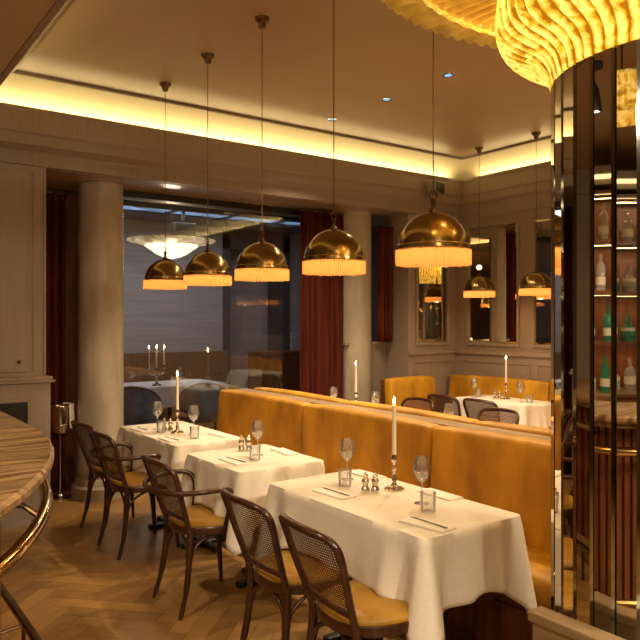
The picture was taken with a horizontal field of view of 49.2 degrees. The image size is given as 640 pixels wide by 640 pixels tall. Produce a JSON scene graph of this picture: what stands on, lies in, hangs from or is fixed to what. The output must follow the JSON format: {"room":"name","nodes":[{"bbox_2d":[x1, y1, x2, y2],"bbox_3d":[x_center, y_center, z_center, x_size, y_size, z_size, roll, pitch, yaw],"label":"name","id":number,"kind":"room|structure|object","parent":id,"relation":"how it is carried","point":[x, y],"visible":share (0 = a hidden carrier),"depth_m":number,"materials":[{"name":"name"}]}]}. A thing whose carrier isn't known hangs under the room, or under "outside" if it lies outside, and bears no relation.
{"room":"restaurant","nodes":[
{"label":"restaurant","id":0,"kind":"room"},
{"bbox_2d":[0,0,56,74],"bbox_3d":[-2.379,-1.465,0.226,5.405,0.050,8.350,0,0,-36],"label":"ceiling","id":1,"kind":"structure","parent":0,"point":[19,19],"depth_m":3.38,"materials":[{"name":"paint"}]},
{"bbox_2d":[46,188,77,487],"bbox_3d":[-2.309,0.160,6.022,0.700,2.800,0.970,0,0,-36],"label":"wall","id":2,"kind":"structure","parent":0,"point":[72,200],"depth_m":6.50,"materials":[{"name":"beige paint"}]},
{"bbox_2d":[71,181,123,501],"bbox_3d":[-1.956,0.180,6.234,0.500,2.760,0.500,0,0,-36],"label":"round column","id":3,"kind":"structure","parent":0,"point":[100,347],"depth_m":6.06,"materials":[{"name":"paint"}]},
{"bbox_2d":[1,421,405,639],"bbox_3d":[-0.971,1.560,4.164,12.321,0.001,13.064,0,0,-36],"label":"floor","id":4,"kind":"structure","parent":0,"point":[172,581],"depth_m":4.09,"materials":[{"name":"brown wood"}]},
{"bbox_2d":[0,411,53,639],"bbox_3d":[-2.223,1.010,0.851,2.506,1.100,6.427,0,0,19],"label":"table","id":5,"kind":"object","parent":4,"relation":"on","point":[26,454],"depth_m":2.29,"materials":[{"name":"brown wood"}]},
{"bbox_2d":[0,411,53,518],"bbox_3d":[-2.228,0.480,0.851,2.497,0.040,6.415,0,0,19],"label":"countertop","id":6,"kind":"structure","parent":5,"relation":"on","point":[26,454],"depth_m":2.29,"materials":[{"name":"brown wood"}]},
{"bbox_2d":[0,162,54,529],"bbox_3d":[-2.422,0.182,5.213,0.830,2.755,0.150,0,0,-36],"label":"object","id":7,"kind":"object","parent":4,"relation":"on","point":[25,386],"visible":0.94,"depth_m":5.34,"materials":[{"name":"brown wood"}]},
{"bbox_2d":[51,424,70,500],"bbox_3d":[-2.278,1.232,6.125,0.200,0.655,0.200,0,0,-36],"label":"stand","id":8,"kind":"object","parent":4,"relation":"on","point":[60,496],"visible":0.8,"depth_m":6.09,"materials":[{"name":"silver metal"}]},
{"bbox_2d":[51,404,69,431],"bbox_3d":[-2.278,0.860,6.125,0.217,0.228,0.217,0,0,-36],"label":"bucket","id":9,"kind":"object","parent":8,"relation":"on","point":[59,412],"visible":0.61,"depth_m":6.04,"materials":[{"name":"silver metal"}]},
{"bbox_2d":[62,402,74,428],"bbox_3d":[-2.210,0.843,6.174,0.076,0.216,0.216,0,0,-36],"label":"cloth","id":10,"kind":"object","parent":9,"relation":"hanging from","point":[71,405],"visible":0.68,"depth_m":6.10,"materials":[{"name":"white fabric"}]},
{"bbox_2d":[71,420,152,535],"bbox_3d":[-1.551,1.149,5.208,0.560,0.828,0.434,0,0,-40],"label":"cane chair","id":11,"kind":"object","parent":4,"relation":"on","point":[96,470],"visible":0.57,"depth_m":5.13,"materials":[{"name":"brown wood"}]},
{"bbox_2d":[92,461,129,472],"bbox_3d":[-1.498,1.099,5.257,0.396,0.061,0.401,0,0,-40],"label":"seat cushion","id":12,"kind":"object","parent":11,"relation":"on","point":[96,468],"depth_m":5.10,"materials":[{"name":"leather"}]},
{"bbox_2d":[87,429,179,559],"bbox_3d":[-1.291,1.149,4.787,0.564,0.828,0.588,0,0,-38],"label":"armchair","id":13,"kind":"object","parent":4,"relation":"on","point":[126,483],"visible":0.84,"depth_m":4.64,"materials":[{"name":"brown wood"}]},
{"bbox_2d":[111,471,150,486],"bbox_3d":[-1.234,1.099,4.831,0.396,0.061,0.401,0,0,-38],"label":"seat cushion","id":14,"kind":"object","parent":13,"relation":"on","point":[133,478],"depth_m":4.68,"materials":[{"name":"leather"}]},
{"bbox_2d":[124,386,162,425],"bbox_3d":[-2.080,1.142,7.881,0.605,0.838,0.548,0,0,-6],"label":"armchair","id":15,"kind":"object","parent":4,"relation":"on","point":[138,401],"visible":0.48,"depth_m":7.63,"materials":[{"name":"fabric"}]},
{"bbox_2d":[167,407,171,421],"bbox_3d":[-2.055,1.188,8.875,1.526,0.743,0.827,0,0,-36],"label":"dining table","id":16,"kind":"object","parent":4,"relation":"on","point":[169,410],"visible":0.04,"depth_m":8.72,"materials":[{"name":"brown wood"}]},
{"bbox_2d":[124,379,226,408],"bbox_3d":[-2.075,1.015,8.860,1.648,0.408,0.948,0,0,-36],"label":"tablecloth","id":17,"kind":"object","parent":16,"relation":"on","point":[166,391],"visible":0.21,"depth_m":8.62,"materials":[{"name":"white fabric"}]},
{"bbox_2d":[147,365,165,385],"bbox_3d":[-2.023,0.685,8.651,0.223,0.250,0.120,0,0,-12],"label":"candelabrum","id":18,"kind":"object","parent":17,"relation":"on","point":[156,383],"visible":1,"depth_m":8.64,"materials":[{"name":"silver metal"}]},
{"bbox_2d":[124,351,240,421],"bbox_3d":[-3.264,1.035,10.124,4.550,1.050,0.520,0,0,-36],"label":"bench","id":19,"kind":"object","parent":4,"relation":"on","point":[207,365],"visible":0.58,"depth_m":11.08,"materials":[{"name":"leather"}]},
{"bbox_2d":[148,515,225,551],"bbox_3d":[-1.021,1.188,5.052,0.491,0.743,1.026,0,0,-36],"label":"dining table","id":20,"kind":"object","parent":4,"relation":"on","point":[208,543],"visible":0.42,"depth_m":4.85,"materials":[{"name":"brown wood"}]},
{"bbox_2d":[113,421,244,510],"bbox_3d":[-1.041,1.019,5.037,0.614,0.417,1.198,0,0,-36],"label":"tablecloth","id":21,"kind":"object","parent":20,"relation":"on","point":[174,454],"visible":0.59,"depth_m":4.82,"materials":[{"name":"fabric"}]},
{"bbox_2d":[152,401,162,429],"bbox_3d":[-1.204,0.708,5.173,0.076,0.205,0.076,0,0,-17],"label":"wine glass","id":22,"kind":"object","parent":21,"relation":"on","point":[161,410],"visible":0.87,"depth_m":5.16,"materials":[{"name":"clear glass"}]},
{"bbox_2d":[158,436,182,442],"bbox_3d":[-1.012,0.806,4.720,0.090,0.007,0.220,0,0,-36],"label":"napkin","id":23,"kind":"object","parent":21,"relation":"on","point":[170,440],"visible":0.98,"depth_m":4.69,"materials":[{"name":"white fabric"}]},
{"bbox_2d":[171,409,183,433],"bbox_3d":[-1.023,0.725,5.008,0.096,0.171,0.096,0,0,-36],"label":"candlestick","id":24,"kind":"object","parent":21,"relation":"on","point":[176,431],"visible":1,"depth_m":5.00,"materials":[{"name":"silver metal"}]},
{"bbox_2d":[176,371,178,408],"bbox_3d":[-1.023,0.501,5.008,0.021,0.276,0.021,0,0,-36],"label":"candle","id":25,"kind":"object","parent":24,"relation":"on","point":[177,377],"visible":1,"depth_m":5.00,"materials":[{"name":"beige wax"}]},
{"bbox_2d":[188,405,198,435],"bbox_3d":[-0.892,0.708,4.929,0.076,0.205,0.076,0,0,-17],"label":"wine glass","id":26,"kind":"object","parent":21,"relation":"on","point":[189,415],"visible":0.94,"depth_m":4.91,"materials":[{"name":"clear glass"}]},
{"bbox_2d":[207,432,233,437],"bbox_3d":[-0.700,0.806,4.920,0.090,0.007,0.220,0,0,-40],"label":"napkin","id":27,"kind":"object","parent":21,"relation":"on","point":[220,434],"visible":1,"depth_m":4.90,"materials":[{"name":"white fabric"}]},
{"bbox_2d":[141,454,249,619],"bbox_3d":[-0.696,1.149,3.877,0.564,0.828,0.588,0,0,-35],"label":"armchair","id":28,"kind":"object","parent":4,"relation":"on","point":[193,520],"visible":0.84,"depth_m":3.73,"materials":[{"name":"wood"}]},
{"bbox_2d":[169,504,224,527],"bbox_3d":[-0.637,1.099,3.918,0.396,0.061,0.401,0,0,-35],"label":"seat cushion","id":29,"kind":"object","parent":28,"relation":"on","point":[200,516],"depth_m":3.78,"materials":[{"name":"leather"}]},
{"bbox_2d":[178,382,225,430],"bbox_3d":[-1.400,1.142,8.345,0.605,0.838,0.548,0,0,-18],"label":"armchair","id":30,"kind":"object","parent":4,"relation":"on","point":[205,395],"visible":0.65,"depth_m":8.09,"materials":[{"name":"fabric"}]},
{"bbox_2d":[236,526,260,588],"bbox_3d":[-0.392,1.188,4.138,0.541,0.743,0.646,0,0,-36],"label":"dining table","id":31,"kind":"object","parent":4,"relation":"on","point":[240,584],"visible":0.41,"depth_m":4.08,"materials":[{"name":"brown wood"}]},
{"bbox_2d":[176,444,324,554],"bbox_3d":[-0.412,1.015,4.123,0.664,0.409,0.819,0,0,-36],"label":"tablecloth","id":32,"kind":"object","parent":31,"relation":"on","point":[251,482],"visible":0.61,"depth_m":3.92,"materials":[{"name":"fabric"}]},
{"bbox_2d":[219,457,249,465],"bbox_3d":[-0.491,0.806,3.998,0.090,0.007,0.220,0,0,-35],"label":"napkin","id":33,"kind":"object","parent":32,"relation":"on","point":[231,461],"visible":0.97,"depth_m":3.96,"materials":[{"name":"white fabric"}]},
{"bbox_2d":[238,435,244,450],"bbox_3d":[-0.487,0.761,4.334,0.040,0.097,0.040,0,0,-36],"label":"pepper mill","id":34,"kind":"object","parent":32,"relation":"on","point":[241,447],"visible":1,"depth_m":4.32,"materials":[{"name":"silver metal"}]},
{"bbox_2d":[249,445,260,460],"bbox_3d":[-0.377,0.769,4.044,0.068,0.082,0.068,0,0,-36],"label":"water glass","id":35,"kind":"object","parent":32,"relation":"on","point":[259,447],"visible":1,"depth_m":4.03,"materials":[{"name":"clear glass"}]},
{"bbox_2d":[251,420,263,455],"bbox_3d":[-0.374,0.708,4.194,0.076,0.205,0.076,0,0,-17],"label":"wine glass","id":36,"kind":"object","parent":32,"relation":"on","point":[259,436],"visible":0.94,"depth_m":4.18,"materials":[{"name":"clear glass"}]},
{"bbox_2d":[270,448,298,455],"bbox_3d":[-0.216,0.806,4.283,0.090,0.007,0.220,0,0,-30],"label":"napkin","id":37,"kind":"object","parent":32,"relation":"on","point":[284,451],"visible":1,"depth_m":4.27,"materials":[{"name":"white fabric"}]},
{"bbox_2d":[246,349,299,390],"bbox_3d":[-0.628,1.020,11.384,1.040,1.040,0.480,0,0,-36],"label":"base cabinet","id":38,"kind":"object","parent":4,"relation":"on","point":[279,369],"visible":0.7,"depth_m":11.11,"materials":[{"name":"brown wood"}]},
{"bbox_2d":[220,489,352,639],"bbox_3d":[-0.141,1.149,3.072,0.560,0.828,0.434,0,0,-34],"label":"cane chair","id":39,"kind":"object","parent":4,"relation":"on","point":[276,572],"visible":0.7,"depth_m":2.93,"materials":[{"name":"brown wood"}]},
{"bbox_2d":[255,549,338,584],"bbox_3d":[-0.083,1.099,3.115,0.396,0.061,0.401,0,0,-34],"label":"seat cushion","id":40,"kind":"object","parent":39,"relation":"on","point":[263,576],"depth_m":2.98,"materials":[{"name":"leather"}]},
{"bbox_2d":[278,513,408,639],"bbox_3d":[0.137,1.149,2.679,0.560,0.828,0.434,0,0,-31],"label":"cane chair","id":41,"kind":"object","parent":4,"relation":"on","point":[352,609],"visible":0.91,"depth_m":2.55,"materials":[{"name":"leather"}]},
{"bbox_2d":[318,580,408,626],"bbox_3d":[0.197,1.099,2.719,0.396,0.061,0.401,0,0,-31],"label":"seat cushion","id":42,"kind":"object","parent":41,"relation":"on","point":[372,610],"depth_m":2.59,"materials":[{"name":"leather"}]},
{"bbox_2d":[217,389,550,639],"bbox_3d":[0.178,1.069,4.345,0.467,0.982,3.800,0,0,-36],"label":"banquette","id":43,"kind":"object","parent":4,"relation":"on","point":[512,473],"visible":0.34,"depth_m":3.73,"materials":[{"name":"orange leather"}]},
{"bbox_2d":[217,389,310,453],"bbox_3d":[-0.464,0.845,5.444,0.163,0.534,1.259,0,0,-36],"label":"cushion","id":44,"kind":"object","parent":43,"relation":"on","point":[282,417],"depth_m":5.30,"materials":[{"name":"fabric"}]},
{"bbox_2d":[301,404,439,487],"bbox_3d":[0.277,0.845,4.416,0.163,0.534,1.259,0,0,-36],"label":"cushion","id":45,"kind":"object","parent":43,"relation":"on","point":[323,427],"depth_m":4.30,"materials":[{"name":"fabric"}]},
{"bbox_2d":[430,426,550,553],"bbox_3d":[1.018,0.845,3.389,0.163,0.534,1.259,0,0,-36],"label":"cushion","id":46,"kind":"object","parent":43,"relation":"on","point":[512,473],"depth_m":3.46,"materials":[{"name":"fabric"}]},
{"bbox_2d":[501,546,550,609],"bbox_3d":[0.884,1.153,3.292,0.379,0.169,1.261,0,0,-36],"label":"seat cushion","id":47,"kind":"object","parent":43,"relation":"on","point":[539,557],"depth_m":3.01,"materials":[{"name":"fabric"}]},
{"bbox_2d":[323,609,446,639],"bbox_3d":[0.293,1.188,3.189,0.541,0.743,1.086,0,0,-36],"label":"dining table","id":48,"kind":"object","parent":4,"relation":"on","point":[335,635],"visible":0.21,"depth_m":3.36,"materials":[{"name":"black metal"}]},
{"bbox_2d":[253,470,536,639],"bbox_3d":[0.272,1.015,3.174,0.664,0.408,1.259,0,0,-36],"label":"tablecloth","id":49,"kind":"object","parent":48,"relation":"on","point":[434,572],"visible":0.84,"depth_m":2.81,"materials":[{"name":"fabric"}]},
{"bbox_2d":[312,487,356,499],"bbox_3d":[0.065,0.806,3.252,0.090,0.007,0.220,0,0,-39],"label":"napkin","id":50,"kind":"object","parent":49,"relation":"on","point":[323,491],"visible":0.99,"depth_m":3.23,"materials":[{"name":"white fabric"}]},
{"bbox_2d":[338,468,351,487],"bbox_3d":[0.122,0.769,3.404,0.068,0.082,0.068,0,0,-36],"label":"water glass","id":51,"kind":"object","parent":49,"relation":"on","point":[339,469],"visible":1,"depth_m":3.39,"materials":[{"name":"clear glass"}]},
{"bbox_2d":[340,438,354,480],"bbox_3d":[0.138,0.708,3.552,0.076,0.205,0.076,0,0,-17],"label":"wine glass","id":52,"kind":"object","parent":49,"relation":"on","point":[343,455],"visible":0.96,"depth_m":3.54,"materials":[{"name":"clear glass"}]},
{"bbox_2d":[361,472,369,492],"bbox_3d":[0.213,0.761,3.286,0.040,0.097,0.040,0,0,-36],"label":"pepper mill","id":53,"kind":"object","parent":49,"relation":"on","point":[365,488],"visible":1,"depth_m":3.27,"materials":[{"name":"silver metal"}]},
{"bbox_2d":[347,469,385,479],"bbox_3d":[0.240,0.806,3.650,0.090,0.007,0.220,0,0,-36],"label":"napkin","id":54,"kind":"object","parent":49,"relation":"on","point":[358,472],"visible":0.79,"depth_m":3.65,"materials":[{"name":"white fabric"}]},
{"bbox_2d":[371,472,378,492],"bbox_3d":[0.259,0.761,3.284,0.040,0.097,0.040,0,0,-36],"label":"pepper mill","id":55,"kind":"object","parent":49,"relation":"on","point":[374,489],"visible":1,"depth_m":3.27,"materials":[{"name":"silver metal"}]},
{"bbox_2d":[384,453,403,491],"bbox_3d":[0.354,0.725,3.338,0.096,0.171,0.096,0,0,-36],"label":"candlestick","id":56,"kind":"object","parent":49,"relation":"on","point":[393,487],"visible":1,"depth_m":3.33,"materials":[{"name":"silver metal"}]},
{"bbox_2d":[392,397,395,453],"bbox_3d":[0.354,0.501,3.338,0.021,0.276,0.021,0,0,-36],"label":"candle","id":57,"kind":"object","parent":56,"relation":"on","point":[393,406],"visible":1,"depth_m":3.33,"materials":[{"name":"beige wax"}]},
{"bbox_2d":[413,456,429,504],"bbox_3d":[0.450,0.708,3.086,0.076,0.205,0.076,0,0,-17],"label":"wine glass","id":58,"kind":"object","parent":49,"relation":"on","point":[417,475],"visible":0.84,"depth_m":3.07,"materials":[{"name":"clear glass"}]},
{"bbox_2d":[398,516,455,533],"bbox_3d":[0.422,0.806,2.758,0.090,0.007,0.220,0,0,-44],"label":"napkin","id":59,"kind":"object","parent":49,"relation":"on","point":[409,520],"visible":0.97,"depth_m":2.74,"materials":[{"name":"white fabric"}]},
{"bbox_2d":[420,490,435,512],"bbox_3d":[0.457,0.769,2.956,0.068,0.082,0.068,0,0,-36],"label":"water glass","id":60,"kind":"object","parent":49,"relation":"on","point":[421,492],"visible":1,"depth_m":2.94,"materials":[{"name":"clear glass"}]},
{"bbox_2d":[416,488,462,500],"bbox_3d":[0.552,0.806,3.234,0.090,0.007,0.220,0,0,-34],"label":"napkin","id":61,"kind":"object","parent":49,"relation":"on","point":[443,495],"visible":1,"depth_m":3.21,"materials":[{"name":"white fabric"}]},
{"bbox_2d":[233,388,550,440],"bbox_3d":[0.424,1.079,4.523,0.134,0.962,3.860,0,0,-36],"label":"ledge","id":62,"kind":"object","parent":4,"relation":"on","point":[314,401],"visible":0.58,"depth_m":4.24,"materials":[{"name":"brown wood"}]},
{"bbox_2d":[253,387,550,436],"bbox_3d":[0.671,1.069,4.700,0.467,0.982,3.800,0,0,-36],"label":"banquette","id":63,"kind":"object","parent":4,"relation":"on","point":[507,426],"visible":0.11,"depth_m":4.44,"materials":[{"name":"orange leather"}]},
{"bbox_2d":[254,387,347,402],"bbox_3d":[-0.169,0.845,5.657,0.163,0.534,1.259,0,0,-36],"label":"cushion","id":64,"kind":"object","parent":63,"relation":"on","point":[274,390],"depth_m":5.52,"materials":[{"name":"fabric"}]},
{"bbox_2d":[342,401,479,424],"bbox_3d":[0.572,0.845,4.629,0.163,0.534,1.259,0,0,-36],"label":"cushion","id":65,"kind":"object","parent":63,"relation":"on","point":[399,409],"depth_m":4.47,"materials":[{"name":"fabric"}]},
{"bbox_2d":[475,421,550,436],"bbox_3d":[1.313,0.845,3.602,0.163,0.534,1.259,0,0,-36],"label":"cushion","id":66,"kind":"object","parent":63,"relation":"on","point":[507,426],"depth_m":3.83,"materials":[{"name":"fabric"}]},
{"bbox_2d":[380,376,435,411],"bbox_3d":[1.064,1.089,7.551,0.680,0.942,0.467,0,0,-36],"label":"banquette","id":67,"kind":"object","parent":4,"relation":"on","point":[401,388],"visible":0.23,"depth_m":7.54,"materials":[{"name":"yellow leather"}]},
{"bbox_2d":[401,397,433,410],"bbox_3d":[0.753,1.149,6.465,0.560,0.828,0.434,0,0,-36],"label":"cane chair","id":68,"kind":"object","parent":4,"relation":"on","point":[418,400],"visible":0.26,"depth_m":6.63,"materials":[{"name":"brown wicker"}]},
{"bbox_2d":[427,394,460,415],"bbox_3d":[1.388,1.149,7.064,0.560,0.828,0.434,0,0,-36],"label":"cane chair","id":69,"kind":"object","parent":4,"relation":"on","point":[443,399],"visible":0.14,"depth_m":6.88,"materials":[{"name":"brown wood"}]},
{"bbox_2d":[463,398,498,421],"bbox_3d":[1.669,1.149,6.674,0.560,0.828,0.434,0,0,-36],"label":"cane chair","id":70,"kind":"object","parent":4,"relation":"on","point":[483,404],"visible":0.23,"depth_m":6.56,"materials":[{"name":"brown wicker"}]},
{"bbox_2d":[477,407,519,423],"bbox_3d":[1.314,1.149,5.686,0.560,0.828,0.434,0,0,-36],"label":"cane chair","id":71,"kind":"object","parent":4,"relation":"on","point":[512,417],"visible":0.23,"depth_m":5.84,"materials":[{"name":"brown wicker"}]},
{"bbox_2d":[448,374,550,428],"bbox_3d":[2.623,1.089,6.392,0.467,0.942,4.100,0,0,-36],"label":"banquette","id":72,"kind":"object","parent":4,"relation":"on","point":[459,384],"visible":0.15,"depth_m":7.51,"materials":[{"name":"orange leather"}]},
{"bbox_2d":[528,606,625,639],"bbox_3d":[1.376,1.183,0.879,0.060,0.755,2.657,0,0,-36],"label":"ledge","id":73,"kind":"object","parent":4,"relation":"on","point":[548,624],"visible":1,"depth_m":1.87,"materials":[{"name":"brown wood"}]},
{"bbox_2d":[123,219,299,388],"bbox_3d":[-2.569,-0.240,11.340,7.100,3.600,0.600,0,0,-36],"label":"wall","id":74,"kind":"structure","parent":0,"point":[190,319],"depth_m":11.38,"materials":[{"name":"paint"}]},
{"bbox_2d":[46,170,402,224],"bbox_3d":[-0.823,-1.250,7.125,5.000,0.100,0.920,0,0,-36],"label":"ceiling","id":75,"kind":"structure","parent":0,"point":[59,180],"depth_m":6.68,"materials":[{"name":"paint"}]},
{"bbox_2d":[123,198,383,233],"bbox_3d":[-1.527,-1.590,9.810,7.200,0.100,4.300,0,0,-36],"label":"ceiling","id":76,"kind":"structure","parent":0,"point":[126,215],"depth_m":10.92,"materials":[{"name":"grey paint"}]},
{"bbox_2d":[126,203,215,257],"bbox_3d":[-1.931,-1.170,9.088,1.137,0.740,1.137,0,0,-36],"label":"chandelier","id":77,"kind":"object","parent":76,"relation":"hanging from","point":[177,246],"visible":0.96,"depth_m":8.83,"materials":[{"name":"white glass"}]},
{"bbox_2d":[172,211,195,235],"bbox_3d":[-1.881,-1.345,9.617,0.300,0.390,0.200,0,0,-36],"label":"speaker","id":78,"kind":"object","parent":76,"relation":"hanging from","point":[178,228],"visible":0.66,"depth_m":9.54},
{"bbox_2d":[16,0,550,157],"bbox_3d":[1.833,-1.845,3.399,4.730,0.100,7.410,0,0,-36],"label":"ceiling","id":79,"kind":"structure","parent":0,"point":[282,71],"depth_m":4.99,"materials":[{"name":"paint"}]},
{"bbox_2d":[143,82,186,289],"bbox_3d":[-1.175,-1.014,5.305,0.324,1.563,0.324,0,0,43],"label":"pendant lamp","id":80,"kind":"object","parent":79,"relation":"hanging from","point":[164,273],"visible":0.91,"depth_m":5.20,"materials":[{"name":"gold metal"}]},
{"bbox_2d":[183,52,231,286],"bbox_3d":[-0.760,-1.014,4.729,0.324,1.563,0.324,0,0,6],"label":"pendant lamp","id":81,"kind":"object","parent":79,"relation":"hanging from","point":[207,268],"visible":1,"depth_m":4.63,"materials":[{"name":"gold metal"}]},
{"bbox_2d":[235,15,288,281],"bbox_3d":[-0.344,-1.014,4.153,0.324,1.563,0.324,0,0,34],"label":"pendant lamp","id":82,"kind":"object","parent":79,"relation":"hanging from","point":[261,261],"visible":1,"depth_m":4.04,"materials":[{"name":"gold metal"}]},
{"bbox_2d":[11,0,550,159],"bbox_3d":[1.833,-1.785,3.399,4.702,0.024,7.382,0,0,-36],"label":"trim","id":83,"kind":"structure","parent":79,"relation":"attached to","point":[65,5],"depth_m":5.89,"materials":[{"name":"brown wood"}]},
{"bbox_2d":[302,0,365,275],"bbox_3d":[0.071,-1.014,3.577,0.324,1.563,0.324,0,0,44],"label":"pendant lamp","id":84,"kind":"object","parent":79,"relation":"hanging from","point":[333,251],"visible":1,"depth_m":3.47,"materials":[{"name":"gold metal"}]},
{"bbox_2d":[395,32,471,267],"bbox_3d":[0.486,-1.014,3.001,0.324,1.563,0.324,0,0,43],"label":"pendant lamp","id":85,"kind":"object","parent":79,"relation":"hanging from","point":[433,238],"visible":1,"depth_m":2.89,"materials":[{"name":"gold metal"}]},
{"bbox_2d":[463,147,494,297],"bbox_3d":[1.658,-1.014,7.274,0.324,1.563,0.324,0,0,-43],"label":"pendant lamp","id":86,"kind":"object","parent":79,"relation":"hanging from","point":[478,286],"visible":1,"depth_m":7.16,"materials":[{"name":"gold metal"}]},
{"bbox_2d":[380,0,639,91],"bbox_3d":[1.113,-1.245,2.093,2.060,1.030,2.060,0,0,-12],"label":"chandelier","id":87,"kind":"object","parent":79,"relation":"hanging from","point":[538,40],"visible":0.8,"depth_m":2.06,"materials":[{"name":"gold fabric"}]},
{"bbox_2d":[519,131,550,295],"bbox_3d":[2.073,-1.014,6.699,0.324,1.563,0.324,0,0,12],"label":"pendant lamp","id":88,"kind":"object","parent":79,"relation":"hanging from","point":[536,283],"visible":0.9,"depth_m":6.60,"materials":[{"name":"gold metal"}]},
{"bbox_2d":[223,227,377,383],"bbox_3d":[-1.498,-0.240,9.770,7.200,3.600,4.400,0,0,-36],"label":"wall","id":89,"kind":"structure","parent":0,"point":[235,240],"depth_m":12.32,"materials":[{"name":"grey paint"}]},
{"bbox_2d":[123,200,299,227],"bbox_3d":[-1.681,-1.505,9.853,4.440,0.070,0.510,0,0,-36],"label":"trim","id":90,"kind":"structure","parent":89,"relation":"attached to","point":[175,208],"depth_m":9.83,"materials":[{"name":"black paint"}]},
{"bbox_2d":[123,206,299,225],"bbox_3d":[-1.681,-1.515,9.853,4.400,0.030,0.450,0,0,-36],"label":"window","id":91,"kind":"structure","parent":89,"relation":"in","point":[124,207],"depth_m":10.03,"materials":[{"name":"glass"}]},
{"bbox_2d":[290,332,299,349],"bbox_3d":[-0.387,0.835,12.417,0.320,1.250,0.065,0,0,-36],"label":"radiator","id":92,"kind":"object","parent":89,"relation":"attached to","point":[294,336],"visible":0.24,"depth_m":12.34,"materials":[{"name":"metal"}]},
{"bbox_2d":[342,212,371,402],"bbox_3d":[0.388,0.180,7.924,0.500,2.760,0.500,0,0,-36],"label":"round column","id":93,"kind":"structure","parent":0,"point":[357,323],"depth_m":7.75,"materials":[{"name":"paint"}]},
{"bbox_2d":[342,213,455,412],"bbox_3d":[-2.908,0.035,5.485,10.900,3.050,0.800,0,0,-36],"label":"wall","id":94,"kind":"structure","parent":0,"point":[390,359],"depth_m":7.98,"materials":[{"name":"beige paint"}]},
{"bbox_2d":[46,190,69,492],"bbox_3d":[-2.485,0.194,6.249,0.480,2.712,0.095,0,0,-36],"label":"curtain","id":95,"kind":"object","parent":94,"relation":"hanging from","point":[55,204],"visible":0.32,"depth_m":6.30,"materials":[{"name":"fabric"}]},
{"bbox_2d":[123,190,299,215],"bbox_3d":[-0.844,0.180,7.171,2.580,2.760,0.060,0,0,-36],"label":"beam","id":96,"kind":"structure","parent":94,"relation":"in","point":[126,193],"depth_m":6.96,"materials":[{"name":"black paint"}]},
{"bbox_2d":[0,150,458,217],"bbox_3d":[-2.674,-1.250,5.161,10.700,0.100,0.100,0,0,-36],"label":"trim","id":97,"kind":"structure","parent":94,"relation":"attached to","point":[51,163],"depth_m":6.28,"materials":[{"name":"brown wood"}]},
{"bbox_2d":[298,208,343,398],"bbox_3d":[0.022,0.184,7.560,0.600,2.732,0.099,0,0,-36],"label":"curtain","id":98,"kind":"object","parent":94,"relation":"hanging from","point":[321,297],"visible":0.56,"depth_m":7.53,"materials":[{"name":"fabric"}]},
{"bbox_2d":[376,226,393,340],"bbox_3d":[0.741,-0.411,7.934,0.265,1.302,0.062,0,0,-36],"label":"curtain","id":99,"kind":"object","parent":94,"relation":"hanging from","point":[385,234],"visible":1,"depth_m":7.91,"materials":[{"name":"fabric"}]},
{"bbox_2d":[416,267,449,345],"bbox_3d":[1.295,-0.375,8.008,0.530,1.330,0.025,0,0,-36],"label":"wall mirror","id":100,"kind":"object","parent":94,"relation":"attached to","point":[432,284],"visible":0.52,"depth_m":8.01,"materials":[{"name":"silver"}]},
{"bbox_2d":[426,180,444,195],"bbox_3d":[1.263,-1.468,7.780,0.176,0.135,0.260,0,0,34],"label":"wall speaker","id":101,"kind":"object","parent":94,"relation":"attached to","point":[439,187],"visible":0.84,"depth_m":7.68,"materials":[{"name":"brown"}]},
{"bbox_2d":[436,181,444,192],"bbox_3d":[1.333,-1.468,7.733,0.008,0.105,0.210,0,0,34],"label":"grille","id":102,"kind":"object","parent":101,"relation":"attached to","point":[440,187],"depth_m":7.72,"materials":[{"name":"black paint"}]},
{"bbox_2d":[456,192,550,381],"bbox_3d":[4.047,0.050,4.953,0.120,3.020,8.500,0,0,-36],"label":"wall","id":103,"kind":"structure","parent":0,"point":[471,368],"depth_m":7.59,"materials":[{"name":"beige paint"}]},
{"bbox_2d":[0,0,550,209],"bbox_3d":[1.833,-1.452,3.399,5.530,0.325,8.210,0,0,-36],"label":"trim","id":104,"kind":"structure","parent":103,"relation":"attached to","point":[23,129],"depth_m":6.31,"materials":[{"name":"beige paint"}]},
{"bbox_2d":[0,73,550,179],"bbox_3d":[1.833,-1.627,3.399,5.450,0.335,8.130,0,0,-36],"label":"cove light","id":105,"kind":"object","parent":103,"relation":"attached to","point":[16,89],"depth_m":6.38,"materials":[{"name":"beige paint"}]},
{"bbox_2d":[407,204,550,380],"bbox_3d":[3.726,0.035,4.629,0.780,2.450,8.350,0,0,-36],"label":"trim","id":106,"kind":"structure","parent":103,"relation":"attached to","point":[547,205],"depth_m":7.78,"materials":[{"name":"brown wood"}]},
{"bbox_2d":[467,219,519,346],"bbox_3d":[1.918,-0.395,7.782,0.025,1.370,0.740,0,0,-36],"label":"wall mirror","id":107,"kind":"object","parent":103,"relation":"attached to","point":[491,321],"visible":0.97,"depth_m":7.73,"materials":[{"name":"silver"}]},
{"bbox_2d":[531,215,550,347],"bbox_3d":[2.494,-0.395,6.983,0.025,1.370,0.910,0,0,-36],"label":"wall mirror","id":108,"kind":"object","parent":103,"relation":"attached to","point":[540,305],"visible":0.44,"depth_m":7.26,"materials":[{"name":"silver wood"}]},
{"bbox_2d":[551,38,639,639],"bbox_3d":[1.113,-0.100,2.093,0.802,3.320,0.802,0,0,-36],"label":"column","id":109,"kind":"structure","parent":0,"point":[595,101],"depth_m":1.91,"materials":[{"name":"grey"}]},
{"bbox_3d":[1.838,1.189,7.083,0.508,0.743,0.876,0,0,-36],"label":"dining table","id":110,"kind":"object","parent":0,"visible":0},
{"bbox_2d":[455,395,550,427],"bbox_3d":[1.831,1.013,7.078,0.598,0.404,1.048,0,0,-36],"label":"tablecloth","id":111,"kind":"object","parent":110,"relation":"on","point":[537,413],"visible":0.4,"depth_m":6.73,"materials":[{"name":"fabric"}]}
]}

